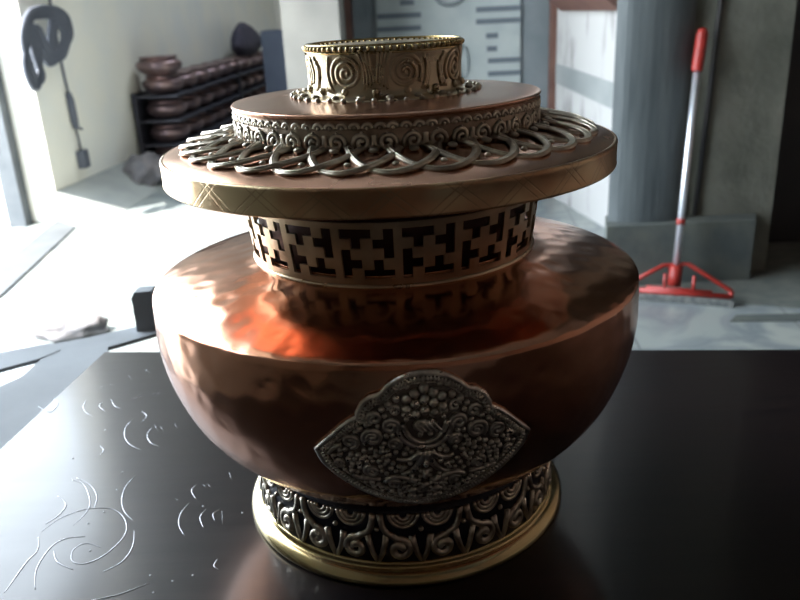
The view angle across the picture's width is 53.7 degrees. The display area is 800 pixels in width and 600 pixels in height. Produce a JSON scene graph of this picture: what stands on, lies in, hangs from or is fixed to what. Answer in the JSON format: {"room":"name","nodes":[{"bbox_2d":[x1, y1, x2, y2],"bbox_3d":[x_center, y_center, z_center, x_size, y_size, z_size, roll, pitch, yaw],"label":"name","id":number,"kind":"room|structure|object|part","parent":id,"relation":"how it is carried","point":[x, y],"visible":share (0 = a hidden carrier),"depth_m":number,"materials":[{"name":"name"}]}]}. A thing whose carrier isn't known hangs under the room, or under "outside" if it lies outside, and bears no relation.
{"room":"metalworking workshop","nodes":[
{"label":"metalworking workshop","id":0,"kind":"room"},
{"bbox_2d":[0,186,5,211],"bbox_3d":[-16.310,0.217,5.112,27.400,0.100,60.000,-3,20,0],"label":"ground","id":1,"kind":"structure","parent":0,"point":[2,205],"depth_m":5.58,"materials":[{"name":"white"}]},
{"bbox_2d":[0,0,275,222],"bbox_3d":[-1.924,-2.474,3.603,0.882,4.600,14.974,-3,20,0],"label":"wall","id":2,"kind":"structure","parent":0,"point":[110,36],"depth_m":5.38,"materials":[{"name":"white paint"}]},
{"bbox_2d":[19,5,73,91],"bbox_3d":[-2.043,-1.473,4.601,0.026,0.459,0.666,-1,20,5],"label":"cable coil","id":3,"kind":"object","parent":2,"relation":"hanging from","point":[37,49],"visible":1,"depth_m":4.50,"materials":[{"name":"grey rubber"}]},
{"bbox_2d":[49,0,90,168],"bbox_3d":[-2.090,-1.507,4.932,0.060,1.360,0.139,-3,20,0],"label":"hanging cable","id":4,"kind":"object","parent":2,"relation":"hanging from","point":[83,160],"visible":0.9,"depth_m":5.02,"materials":[{"name":"grey plastic"}]},
{"bbox_2d":[65,92,82,129],"bbox_3d":[-2.076,-1.199,5.039,0.055,0.248,0.118,-3,20,0],"label":"switch","id":5,"kind":"object","parent":4,"relation":"attached to","point":[70,101],"depth_m":4.99,"materials":[{"name":"grey plastic"}]},
{"bbox_2d":[54,160,162,231],"bbox_3d":[-1.898,-0.764,5.332,0.308,0.189,1.615,-1,20,5],"label":"trim","id":6,"kind":"structure","parent":2,"relation":"attached to","point":[89,203],"depth_m":5.04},
{"bbox_2d":[273,0,281,28],"bbox_3d":[0.346,-5.075,10.284,6.000,4.600,0.200,-3,20,0],"label":"wall","id":7,"kind":"structure","parent":0,"point":[276,3],"depth_m":10.61,"materials":[{"name":"white paint"}]},
{"bbox_2d":[279,0,345,88],"bbox_3d":[-0.513,-2.645,3.873,0.290,4.600,0.680,-3,20,0],"label":"pillar","id":8,"kind":"structure","parent":0,"point":[303,22],"depth_m":3.99,"materials":[{"name":"paint"}]},
{"bbox_2d":[0,187,799,385],"bbox_3d":[0.480,-0.416,4.495,6.200,0.100,14.700,-3,20,0],"label":"floor","id":9,"kind":"structure","parent":0,"point":[99,270],"depth_m":3.71,"materials":[{"name":"stone"}]},
{"bbox_2d":[0,71,32,227],"bbox_3d":[-2.373,-1.694,4.496,0.111,2.600,0.310,-3,20,0],"label":"post","id":10,"kind":"object","parent":9,"relation":"on","point":[12,183],"visible":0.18,"depth_m":4.70,"materials":[{"name":"white paint"}]},
{"bbox_2d":[0,220,75,297],"bbox_3d":[-1.835,0.153,3.116,0.169,0.011,3.865,-5,20,-5],"label":"trim","id":11,"kind":"structure","parent":9,"relation":"on","point":[15,268],"depth_m":4.18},
{"bbox_2d":[26,309,108,341],"bbox_3d":[-1.302,0.093,3.097,0.322,0.085,0.195,-3,20,0],"label":"heap","id":12,"kind":"object","parent":9,"relation":"on","point":[68,325],"visible":1,"depth_m":3.05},
{"bbox_2d":[0,285,156,448],"bbox_3d":[-0.565,0.426,1.208,0.328,0.711,0.637,-3,20,0],"label":"frame","id":13,"kind":"object","parent":9,"relation":"on","point":[57,365],"visible":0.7,"depth_m":1.27,"materials":[{"name":"grey metal"}]},
{"bbox_3d":[-0.647,0.101,1.286,0.176,0.007,0.087,-13,23,-26],"label":"cross rail","id":14,"kind":"part","parent":13,"relation":"part of","materials":[{"name":"grey metal"}]},
{"bbox_3d":[-0.443,0.015,1.379,0.034,0.072,0.035,-3,20,0],"label":"post","id":15,"kind":"part","parent":13,"relation":"part of","materials":[{"name":"grey metal"}]},
{"bbox_2d":[123,152,161,186],"bbox_3d":[-1.844,-0.952,5.750,0.385,0.243,0.402,14,26,37],"label":"sack","id":16,"kind":"object","parent":9,"relation":"on","point":[144,168],"visible":0.67,"depth_m":5.60,"materials":[{"name":"grey fabric"}]},
{"bbox_2d":[131,64,265,154],"bbox_3d":[-1.698,-1.880,7.685,0.350,0.619,3.650,-1,20,5],"label":"storage rack","id":17,"kind":"object","parent":9,"relation":"on","point":[144,121],"visible":0.33,"depth_m":6.19,"materials":[{"name":"grey metal"}]},
{"bbox_3d":[-1.863,-1.878,7.703,0.018,0.619,3.600,-1,20,5],"label":"panel","id":18,"kind":"part","parent":17,"relation":"part of","materials":[{"name":"grey metal"}]},
{"bbox_2d":[142,74,183,93],"bbox_3d":[-1.816,-1.656,6.070,0.310,0.138,0.310,1,21,10],"label":"vessel","id":19,"kind":"object","parent":17,"relation":"on","point":[162,84],"visible":0.94,"depth_m":5.96,"materials":[{"name":"brown metal"}]},
{"bbox_2d":[135,55,181,75],"bbox_3d":[-1.825,-1.776,5.993,0.341,0.138,0.341,14,27,39],"label":"vessel","id":20,"kind":"object","parent":19,"relation":"on","point":[156,65],"visible":1,"depth_m":5.88,"materials":[{"name":"brown metal"}]},
{"bbox_3d":[-1.828,-1.837,5.970,0.293,0.009,0.293,14,27,39],"label":"vessel lid","id":21,"kind":"part","parent":20,"relation":"part of","materials":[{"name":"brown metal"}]},
{"bbox_3d":[-1.819,-1.717,6.047,0.266,0.009,0.266,1,21,10],"label":"vessel lid","id":22,"kind":"part","parent":19,"relation":"part of","materials":[{"name":"brown metal"}]},
{"bbox_2d":[154,146,175,156],"bbox_3d":[-1.791,-1.151,6.258,0.310,0.138,0.310,14,27,39],"label":"vessel","id":23,"kind":"object","parent":17,"relation":"on","point":[161,150],"visible":0.16,"depth_m":6.14,"materials":[{"name":"brown metal"}]},
{"bbox_3d":[-1.794,-1.211,6.235,0.266,0.009,0.266,14,27,39],"label":"vessel lid","id":24,"kind":"part","parent":23,"relation":"part of","materials":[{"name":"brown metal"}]},
{"bbox_2d":[146,97,186,117],"bbox_3d":[-1.808,-1.488,6.132,0.310,0.138,0.310,8,23,26],"label":"vessel","id":25,"kind":"object","parent":17,"relation":"on","point":[171,107],"visible":1,"depth_m":6.03,"materials":[{"name":"brown metal"}]},
{"bbox_3d":[-1.811,-1.548,6.110,0.266,0.009,0.266,8,23,26],"label":"vessel lid","id":26,"kind":"part","parent":25,"relation":"part of","materials":[{"name":"brown metal"}]},
{"bbox_2d":[149,121,189,141],"bbox_3d":[-1.799,-1.319,6.195,0.310,0.138,0.310,-15,24,-30],"label":"vessel","id":27,"kind":"object","parent":17,"relation":"on","point":[161,131],"visible":0.95,"depth_m":6.09,"materials":[{"name":"brown metal"}]},
{"bbox_3d":[-1.802,-1.380,6.173,0.266,0.009,0.266,-15,24,-30],"label":"vessel lid","id":28,"kind":"part","parent":27,"relation":"part of","materials":[{"name":"brown metal"}]},
{"bbox_2d":[174,70,197,88],"bbox_3d":[-1.791,-1.781,6.402,0.310,0.138,0.310,3,21,15],"label":"vessel","id":29,"kind":"object","parent":17,"relation":"on","point":[190,79],"visible":0.39,"depth_m":6.32,"materials":[{"name":"brown metal"}]},
{"bbox_3d":[-1.794,-1.841,6.379,0.266,0.009,0.266,3,21,15],"label":"vessel lid","id":30,"kind":"part","parent":29,"relation":"part of","materials":[{"name":"brown metal"}]},
{"bbox_2d":[144,115,232,146],"bbox_3d":[-1.684,-1.810,7.715,0.330,0.012,3.600,-1,20,5],"label":"shelf","id":31,"kind":"object","parent":17,"relation":"attached to","point":[150,142],"depth_m":6.26,"materials":[{"name":"grey metal"}]},
{"bbox_2d":[179,93,200,111],"bbox_3d":[-1.783,-1.612,6.464,0.310,0.138,0.310,-2,20,2],"label":"vessel","id":32,"kind":"object","parent":17,"relation":"on","point":[192,101],"visible":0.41,"depth_m":6.38,"materials":[{"name":"brown metal"}]},
{"bbox_2d":[183,115,203,133],"bbox_3d":[-1.774,-1.444,6.527,0.310,0.138,0.310,-5,21,-7],"label":"vessel","id":33,"kind":"object","parent":17,"relation":"on","point":[195,123],"visible":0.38,"depth_m":6.44,"materials":[{"name":"brown metal"}]},
{"bbox_2d":[179,67,210,84],"bbox_3d":[-1.767,-1.906,6.734,0.310,0.138,0.310,7,22,24],"label":"vessel","id":34,"kind":"object","parent":17,"relation":"on","point":[204,75],"visible":0.59,"depth_m":6.65,"materials":[{"name":"brown metal"}]},
{"bbox_3d":[-1.770,-1.966,6.711,0.266,0.009,0.266,7,22,24],"label":"vessel lid","id":35,"kind":"part","parent":34,"relation":"part of","materials":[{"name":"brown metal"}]},
{"bbox_2d":[136,64,263,98],"bbox_3d":[-1.701,-2.147,7.590,0.330,0.012,3.600,-1,20,5],"label":"shelf","id":36,"kind":"object","parent":17,"relation":"attached to","point":[144,94],"depth_m":6.46,"materials":[{"name":"grey metal"}]},
{"bbox_2d":[191,88,213,105],"bbox_3d":[-1.758,-1.737,6.796,0.310,0.138,0.310,0,21,8],"label":"vessel","id":37,"kind":"object","parent":17,"relation":"on","point":[204,94],"visible":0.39,"depth_m":6.71,"materials":[{"name":"brown metal"}]},
{"bbox_2d":[140,81,265,122],"bbox_3d":[-1.693,-1.978,7.653,0.330,0.012,3.600,-1,20,5],"label":"shelf","id":38,"kind":"object","parent":17,"relation":"attached to","point":[147,118],"depth_m":6.55,"materials":[{"name":"grey metal"}]},
{"bbox_2d":[189,64,222,80],"bbox_3d":[-1.742,-2.031,7.066,0.310,0.138,0.310,-7,21,-12],"label":"vessel","id":39,"kind":"object","parent":17,"relation":"on","point":[216,72],"visible":0.61,"depth_m":6.99,"materials":[{"name":"brown metal"}]},
{"bbox_3d":[-1.745,-2.091,7.043,0.266,0.009,0.266,-7,21,-12],"label":"vessel lid","id":40,"kind":"part","parent":39,"relation":"part of","materials":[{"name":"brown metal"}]},
{"bbox_2d":[197,109,215,127],"bbox_3d":[-1.750,-1.569,6.859,0.310,0.138,0.310,-3,20,0],"label":"vessel","id":41,"kind":"object","parent":17,"relation":"on","point":[208,117],"visible":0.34,"depth_m":6.78,"materials":[{"name":"brown metal"}]},
{"bbox_2d":[206,84,224,101],"bbox_3d":[-1.734,-1.862,7.128,0.310,0.138,0.310,5,22,20],"label":"vessel","id":42,"kind":"object","parent":17,"relation":"on","point":[218,92],"visible":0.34,"depth_m":7.05,"materials":[{"name":"brown metal"}]},
{"bbox_2d":[201,61,232,76],"bbox_3d":[-1.717,-2.155,7.398,0.310,0.138,0.310,-13,23,-26],"label":"vessel","id":43,"kind":"object","parent":17,"relation":"on","point":[227,68],"visible":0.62,"depth_m":7.32,"materials":[{"name":"brown metal"}]},
{"bbox_3d":[-1.720,-2.216,7.375,0.266,0.009,0.266,-13,23,-26],"label":"vessel lid","id":44,"kind":"part","parent":43,"relation":"part of","materials":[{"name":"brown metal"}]},
{"bbox_2d":[210,105,226,121],"bbox_3d":[-1.725,-1.694,7.191,0.310,0.138,0.310,3,21,15],"label":"vessel","id":45,"kind":"object","parent":17,"relation":"on","point":[219,111],"visible":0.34,"depth_m":7.11,"materials":[{"name":"brown metal"}]},
{"bbox_2d":[218,81,234,96],"bbox_3d":[-1.709,-1.987,7.460,0.310,0.138,0.310,0,21,7],"label":"vessel","id":46,"kind":"object","parent":17,"relation":"on","point":[229,88],"visible":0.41,"depth_m":7.38,"materials":[{"name":"brown metal"}]},
{"bbox_2d":[212,58,242,73],"bbox_3d":[-1.692,-2.280,7.730,0.310,0.138,0.310,16,28,41],"label":"vessel","id":47,"kind":"object","parent":17,"relation":"on","point":[237,65],"visible":0.5,"depth_m":7.65,"materials":[{"name":"brown metal"}]},
{"bbox_3d":[-1.696,-2.341,7.707,0.266,0.009,0.266,16,28,41],"label":"vessel lid","id":48,"kind":"part","parent":47,"relation":"part of","materials":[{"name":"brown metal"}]},
{"bbox_2d":[221,100,233,116],"bbox_3d":[-1.700,-1.819,7.523,0.310,0.138,0.310,15,27,39],"label":"vessel","id":49,"kind":"object","parent":17,"relation":"on","point":[227,105],"visible":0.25,"depth_m":7.42,"materials":[{"name":"brown metal"}]},
{"bbox_2d":[227,77,244,92],"bbox_3d":[-1.684,-2.112,7.792,0.310,0.138,0.310,1,21,9],"label":"vessel","id":50,"kind":"object","parent":17,"relation":"on","point":[234,80],"visible":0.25,"depth_m":7.71,"materials":[{"name":"brown metal"}]},
{"bbox_2d":[222,56,251,70],"bbox_3d":[-1.668,-2.405,8.062,0.310,0.138,0.310,7,23,25],"label":"vessel","id":51,"kind":"object","parent":17,"relation":"on","point":[244,60],"visible":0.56,"depth_m":7.99,"materials":[{"name":"brown metal"}]},
{"bbox_3d":[-1.671,-2.466,8.039,0.266,0.009,0.266,7,23,25],"label":"vessel lid","id":52,"kind":"part","parent":51,"relation":"part of","materials":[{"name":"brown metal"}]},
{"bbox_2d":[232,54,259,67],"bbox_3d":[-1.643,-2.530,8.393,0.310,0.138,0.310,4,22,18],"label":"vessel","id":53,"kind":"object","parent":17,"relation":"on","point":[255,60],"visible":0.32,"depth_m":8.32,"materials":[{"name":"brown metal"}]},
{"bbox_2d":[240,74,253,88],"bbox_3d":[-1.659,-2.237,8.124,0.310,0.138,0.310,-19,25,-36],"label":"vessel","id":54,"kind":"object","parent":17,"relation":"on","point":[248,81],"visible":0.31,"depth_m":8.04,"materials":[{"name":"brown metal"}]},
{"bbox_2d":[242,92,252,97],"bbox_3d":[-1.651,-2.068,8.187,0.310,0.138,0.310,1,21,11],"label":"vessel","id":55,"kind":"object","parent":17,"relation":"on","point":[246,95],"visible":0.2,"depth_m":8.10,"materials":[{"name":"brown metal"}]},
{"bbox_2d":[248,71,261,85],"bbox_3d":[-1.635,-2.362,8.456,0.310,0.138,0.310,-17,25,-33],"label":"vessel","id":56,"kind":"object","parent":17,"relation":"on","point":[256,77],"visible":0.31,"depth_m":8.38,"materials":[{"name":"brown metal"}]},
{"bbox_2d":[251,89,262,95],"bbox_3d":[-1.626,-2.193,8.519,0.310,0.138,0.310,7,22,24],"label":"vessel","id":57,"kind":"object","parent":17,"relation":"on","point":[257,91],"visible":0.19,"depth_m":8.42,"materials":[{"name":"brown metal"}]},
{"bbox_2d":[255,52,263,65],"bbox_3d":[-1.618,-2.655,8.726,0.310,0.138,0.310,11,24,33],"label":"vessel","id":58,"kind":"object","parent":17,"relation":"on","point":[259,55],"visible":0.21,"depth_m":8.63,"materials":[{"name":"brown metal"}]},
{"bbox_2d":[231,22,261,55],"bbox_3d":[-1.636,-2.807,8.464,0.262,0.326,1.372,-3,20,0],"label":"bag","id":59,"kind":"object","parent":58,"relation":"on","point":[245,40],"visible":0.94,"depth_m":8.03,"materials":[{"name":"fabric"}]},
{"bbox_2d":[256,69,264,82],"bbox_3d":[-1.610,-2.486,8.788,0.310,0.138,0.310,1,21,10],"label":"vessel","id":60,"kind":"object","parent":17,"relation":"on","point":[261,71],"visible":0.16,"depth_m":8.69,"materials":[{"name":"brown metal"}]},
{"bbox_2d":[258,86,266,93],"bbox_3d":[-1.601,-2.318,8.851,0.310,0.138,0.310,-9,21,-16],"label":"vessel","id":61,"kind":"object","parent":17,"relation":"on","point":[263,89],"visible":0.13,"depth_m":8.74,"materials":[{"name":"brown metal"}]},
{"bbox_2d":[260,29,287,92],"bbox_3d":[-0.979,-2.161,7.821,0.640,0.984,0.400,-3,20,0],"label":"base cabinet","id":62,"kind":"object","parent":9,"relation":"on","point":[271,40],"visible":0.21,"depth_m":7.56,"materials":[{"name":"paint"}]},
{"bbox_2d":[0,350,799,599],"bbox_3d":[0.462,0.560,0.656,1.760,0.750,0.860,-1,21,6],"label":"table","id":63,"kind":"object","parent":9,"relation":"on","point":[685,485],"visible":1,"depth_m":0.68,"materials":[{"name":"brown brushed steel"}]},
{"bbox_2d":[152,201,638,587],"bbox_3d":[-0.001,0.031,0.654,0.377,0.286,0.383,-3,20,0],"label":"copper pot","id":64,"kind":"object","parent":63,"relation":"on","point":[402,395],"visible":0.87,"depth_m":0.52,"materials":[{"name":"brown metal"}]},
{"bbox_2d":[159,35,617,219],"bbox_3d":[-0.010,-0.141,0.593,0.337,0.102,0.337,-16,24,-32],"label":"lid","id":65,"kind":"object","parent":64,"relation":"on","point":[392,127],"visible":1,"depth_m":0.49,"materials":[{"name":"orange metal"}]},
{"bbox_2d":[639,28,733,307],"bbox_3d":[1.123,-0.514,3.069,0.405,1.016,0.301,5,22,21],"label":"squeegee","id":66,"kind":"object","parent":9,"relation":"on","point":[693,296],"visible":0.94,"depth_m":3.10,"materials":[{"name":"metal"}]},
{"bbox_3d":[1.099,-0.006,3.128,0.405,0.026,0.040,5,22,21],"label":"foam blade","id":67,"kind":"part","parent":66,"relation":"part of","materials":[{"name":"grey rubber"}]},
{"bbox_2d":[639,242,799,307],"bbox_3d":[1.922,-0.101,3.306,2.750,0.003,1.000,-3,20,0],"label":"trim","id":68,"kind":"structure","parent":9,"relation":"on","point":[779,284],"depth_m":3.28,"materials":[{"name":"grey concrete"}]},
{"bbox_2d":[730,313,799,321],"bbox_3d":[1.534,0.065,2.909,0.634,0.004,0.086,-2,20,4],"label":"trim","id":69,"kind":"structure","parent":9,"relation":"on","point":[790,316],"depth_m":2.92,"materials":[{"name":"grey concrete"}]},
{"bbox_2d":[554,8,616,227],"bbox_3d":[1.034,-2.645,3.666,0.239,4.600,1.095,-6,21,-9],"label":"wall","id":70,"kind":"structure","parent":0,"point":[585,50],"depth_m":4.21,"materials":[{"name":"white paint"}]},
{"bbox_2d":[344,0,556,108],"bbox_3d":[0.289,-1.628,4.562,1.210,2.139,0.135,-3,20,0],"label":"door","id":71,"kind":"structure","parent":70,"relation":"in","point":[506,40],"depth_m":4.58,"materials":[{"name":"grey"}]},
{"bbox_3d":[-0.296,-1.605,4.578,0.040,2.139,0.090,-3,20,0],"label":"post","id":72,"kind":"part","parent":71,"relation":"part of","materials":[{"name":"red wood"}]},
{"bbox_3d":[0.280,-1.609,4.571,0.830,1.800,0.019,-3,20,0],"label":"lattice panel","id":73,"kind":"part","parent":71,"relation":"part of","materials":[{"name":"white"}]},
{"bbox_3d":[0.878,-1.657,4.559,0.030,2.139,0.130,-3,20,0],"label":"post","id":74,"kind":"part","parent":71,"relation":"part of","materials":[{"name":"red wood"}]},
{"bbox_2d":[549,0,616,10],"bbox_3d":[0.952,-1.548,4.001,0.200,0.160,0.744,-6,21,-9],"label":"timber beam","id":75,"kind":"structure","parent":70,"relation":"attached to","point":[562,5],"depth_m":3.97,"materials":[{"name":"red wood"}]},
{"bbox_2d":[607,0,696,222],"bbox_3d":[1.025,-2.358,2.895,0.289,4.600,0.776,4,21,18],"label":"pillar","id":76,"kind":"structure","parent":0,"point":[654,44],"depth_m":3.12,"materials":[{"name":"grey concrete"}]},
{"bbox_2d":[604,213,755,284],"bbox_3d":[1.195,-0.224,3.364,0.690,0.261,0.180,-3,20,0],"label":"pillar base","id":77,"kind":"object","parent":76,"relation":"attached to","point":[721,246],"depth_m":3.27,"materials":[{"name":"grey concrete"}]},
{"bbox_2d":[685,0,796,270],"bbox_3d":[1.297,-2.596,3.498,0.410,4.600,1.894,-2,20,2],"label":"wall pier","id":78,"kind":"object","parent":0,"point":[750,86],"visible":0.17,"depth_m":3.18,"materials":[{"name":"concrete"}]},
{"bbox_2d":[692,0,723,214],"bbox_3d":[1.149,-2.385,2.564,0.050,4.330,0.025,-3,20,0],"label":"trim","id":79,"kind":"structure","parent":78,"relation":"attached to","point":[720,2],"depth_m":3.15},
{"bbox_3d":[2.387,-2.525,3.161,1.780,4.600,0.200,-3,20,0],"label":"wall","id":80,"kind":"structure","parent":0,"visible":0},
{"bbox_2d":[768,0,799,242],"bbox_3d":[2.140,-1.355,3.420,1.250,2.249,0.120,-3,20,0],"label":"door","id":81,"kind":"structure","parent":80,"relation":"in","point":[785,216],"depth_m":3.67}
]}

